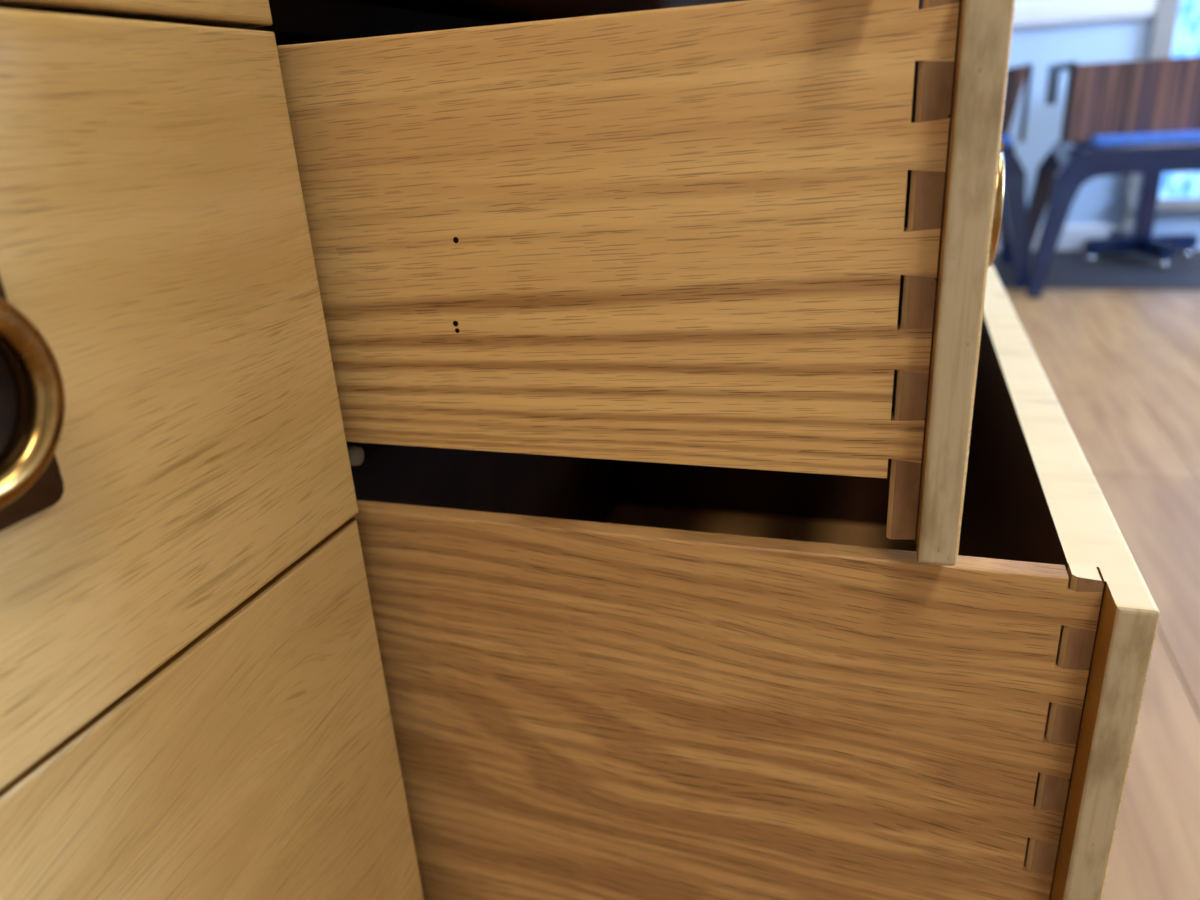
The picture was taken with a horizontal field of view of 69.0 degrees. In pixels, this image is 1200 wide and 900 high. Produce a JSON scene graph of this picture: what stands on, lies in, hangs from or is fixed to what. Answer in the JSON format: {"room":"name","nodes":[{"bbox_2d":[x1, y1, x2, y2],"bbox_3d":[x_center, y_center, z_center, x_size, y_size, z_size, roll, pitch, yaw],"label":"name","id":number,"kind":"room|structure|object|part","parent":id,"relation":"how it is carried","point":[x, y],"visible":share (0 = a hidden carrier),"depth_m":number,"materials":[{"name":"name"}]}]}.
{"room":"dining room","nodes":[
{"label":"dining room","id":0,"kind":"room"},
{"bbox_2d":[1004,289,1199,899],"bbox_3d":[1.545,0.403,0.635,4.160,0.060,6.366,4,23,18],"label":"floor","id":1,"kind":"structure","parent":0,"point":[1122,366],"depth_m":1.53,"materials":[{"name":"brown wood"}]},
{"bbox_2d":[0,0,1159,899],"bbox_3d":[-0.188,0.057,0.439,0.846,0.926,1.388,4,23,18],"label":"dresser","id":2,"kind":"object","parent":1,"relation":"on","point":[449,449],"visible":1,"depth_m":0.34,"materials":[{"name":"brown wood"}]},
{"bbox_3d":[-0.164,-0.009,0.212,0.004,0.072,0.057,4,23,18],"label":"pull plate","id":3,"kind":"part","parent":2,"relation":"part of","materials":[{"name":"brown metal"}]},
{"bbox_2d":[0,0,271,27],"bbox_3d":[-0.242,-0.126,-0.003,0.025,0.195,0.672,4,23,18],"label":"drawer","id":4,"kind":"object","parent":2,"relation":"in","point":[13,13],"depth_m":0.27,"materials":[{"name":"brown wood"}]},
{"bbox_2d":[0,8,358,789],"bbox_3d":[-0.230,0.058,0.070,0.025,0.198,0.672,4,23,18],"label":"drawer","id":5,"kind":"object","parent":2,"relation":"in","point":[154,229],"depth_m":0.28,"materials":[{"name":"brown wood"}]},
{"bbox_2d":[0,518,423,899],"bbox_3d":[-0.217,0.305,0.168,0.025,0.328,0.672,4,23,18],"label":"drawer","id":6,"kind":"object","parent":2,"relation":"in","point":[252,753],"depth_m":0.33,"materials":[{"name":"brown wood"}]},
{"bbox_3d":[-0.356,-0.015,0.464,0.485,0.742,0.021,4,23,18],"label":"divider panel","id":7,"kind":"part","parent":2,"relation":"part of","materials":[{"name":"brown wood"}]},
{"bbox_3d":[-0.284,-0.307,0.701,0.438,0.007,0.654,4,23,18],"label":"dust panel","id":8,"kind":"part","parent":2,"relation":"part of","materials":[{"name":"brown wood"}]},
{"bbox_3d":[-0.050,-0.107,0.702,0.032,0.016,0.654,4,23,18],"label":"rail","id":9,"kind":"part","parent":2,"relation":"part of","materials":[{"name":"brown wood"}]},
{"bbox_3d":[-0.061,-0.293,0.629,0.032,0.016,0.654,4,23,18],"label":"rail","id":10,"kind":"part","parent":2,"relation":"part of","materials":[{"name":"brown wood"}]},
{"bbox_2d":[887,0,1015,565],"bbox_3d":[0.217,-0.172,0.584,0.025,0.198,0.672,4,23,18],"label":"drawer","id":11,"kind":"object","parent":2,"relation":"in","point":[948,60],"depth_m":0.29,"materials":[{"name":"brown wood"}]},
{"bbox_2d":[958,265,1159,899],"bbox_3d":[0.297,0.085,0.663,0.025,0.328,0.672,4,23,18],"label":"drawer","id":12,"kind":"object","parent":2,"relation":"in","point":[1032,493],"depth_m":0.36,"materials":[{"name":"brown wood"}]},
{"bbox_2d":[992,249,1199,289],"bbox_3d":[1.953,-0.669,3.205,3.100,0.004,0.765,4,23,18],"label":"rug","id":13,"kind":"object","parent":1,"relation":"on","point":[1069,269],"visible":0.17,"depth_m":3.15,"materials":[{"name":"grey carpet"}]},
{"bbox_2d":[1000,64,1032,287],"bbox_3d":[1.183,-1.007,3.216,0.729,0.710,0.575,4,23,18],"label":"chair","id":14,"kind":"object","parent":13,"relation":"on","point":[1014,233],"visible":0.18,"depth_m":2.91,"materials":[{"name":"blue paint"}]},
{"bbox_3d":[1.486,-0.944,3.344,0.226,0.463,0.080,4,23,18],"label":"leg","id":15,"kind":"part","parent":14,"relation":"part of","materials":[{"name":"blue paint"}]},
{"bbox_3d":[1.183,-1.103,3.122,0.495,0.031,0.410,4,23,18],"label":"seat","id":16,"kind":"part","parent":14,"relation":"part of","materials":[{"name":"blue fabric"}]},
{"bbox_3d":[1.421,-1.050,3.078,0.040,0.058,0.350,4,23,18],"label":"rail","id":17,"kind":"part","parent":14,"relation":"part of","materials":[{"name":"blue paint"}]},
{"bbox_3d":[1.111,-1.156,2.964,0.600,0.225,0.028,4,23,18],"label":"backrest","id":18,"kind":"part","parent":14,"relation":"part of","materials":[{"name":"brown wood"}]},
{"bbox_3d":[1.353,-0.787,2.966,0.226,0.463,0.080,4,23,18],"label":"leg","id":19,"kind":"part","parent":14,"relation":"part of","materials":[{"name":"blue paint"}]},
{"bbox_3d":[1.471,-1.224,3.075,0.014,0.238,0.486,4,23,18],"label":"arm frame","id":20,"kind":"part","parent":14,"relation":"part of","materials":[{"name":"black metal"}]},
{"bbox_2d":[1012,56,1199,297],"bbox_3d":[1.822,-0.905,2.865,0.749,0.710,0.575,4,23,18],"label":"chair","id":21,"kind":"object","parent":13,"relation":"on","point":[1136,116],"visible":0.98,"depth_m":2.67,"materials":[{"name":"blue paint"}]},
{"bbox_3d":[1.637,-0.875,3.151,0.226,0.459,0.080,4,23,18],"label":"leg","id":22,"kind":"part","parent":21,"relation":"part of","materials":[{"name":"blue paint"}]},
{"bbox_3d":[1.524,-1.160,2.914,0.014,0.238,0.486,4,23,18],"label":"arm frame","id":23,"kind":"part","parent":21,"relation":"part of","materials":[{"name":"black metal"}]},
{"bbox_3d":[1.546,-0.981,2.894,0.040,0.058,0.350,4,23,18],"label":"rail","id":24,"kind":"part","parent":21,"relation":"part of","materials":[{"name":"blue paint"}]},
{"bbox_3d":[1.504,-0.716,2.774,0.226,0.463,0.080,4,23,18],"label":"leg","id":25,"kind":"part","parent":21,"relation":"part of","materials":[{"name":"blue paint"}]},
{"bbox_3d":[1.750,-1.054,2.614,0.620,0.225,0.028,4,23,18],"label":"backrest","id":26,"kind":"part","parent":21,"relation":"part of","materials":[{"name":"brown wood"}]},
{"bbox_3d":[1.821,-1.001,2.772,0.515,0.031,0.410,4,23,18],"label":"seat","id":27,"kind":"part","parent":21,"relation":"part of","materials":[{"name":"blue fabric"}]},
{"bbox_3d":[1.746,-0.882,2.637,0.440,0.081,0.047,4,23,18],"label":"seat rail","id":28,"kind":"part","parent":21,"relation":"part of","materials":[{"name":"blue paint"}]},
{"bbox_2d":[1083,173,1198,267],"bbox_3d":[2.032,-1.029,3.213,0.400,0.650,0.400,4,23,18],"label":"pedestal table","id":29,"kind":"object","parent":13,"relation":"on","point":[1141,240],"visible":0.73,"depth_m":3.27,"materials":[{"name":"blue paint"}]},
{"bbox_3d":[2.031,-1.043,3.207,0.060,0.560,0.060,4,23,18],"label":"post","id":30,"kind":"part","parent":29,"relation":"part of","materials":[{"name":"metal"}]},
{"bbox_2d":[1008,20,1199,248],"bbox_3d":[2.467,-1.990,2.998,4.360,2.550,0.100,4,23,18],"label":"wall","id":31,"kind":"structure","parent":0,"point":[1100,200],"depth_m":3.44,"materials":[{"name":"paint"}]},
{"bbox_2d":[997,223,1120,250],"bbox_3d":[1.322,-0.912,3.783,1.635,0.105,0.014,4,23,18],"label":"baseboard","id":32,"kind":"structure","parent":31,"relation":"attached to","point":[1073,236],"depth_m":3.57,"materials":[{"name":"paint"}]},
{"bbox_2d":[1013,0,1156,30],"bbox_3d":[1.270,-1.694,3.467,1.635,0.105,0.030,4,23,18],"label":"trim","id":33,"kind":"structure","parent":31,"relation":"attached to","point":[1028,14],"depth_m":3.29,"materials":[{"name":"paint"}]},
{"bbox_2d":[1120,0,1199,230],"bbox_3d":[2.673,-1.784,2.920,1.355,2.040,0.060,4,23,18],"label":"window","id":34,"kind":"structure","parent":31,"relation":"in","point":[1175,28],"depth_m":3.25,"materials":[{"name":"glass"}]},
{"bbox_3d":[2.727,-0.929,3.256,1.355,0.040,0.060,4,23,18],"label":"casing","id":35,"kind":"part","parent":34,"relation":"part of","materials":[{"name":"paint"}]}
]}

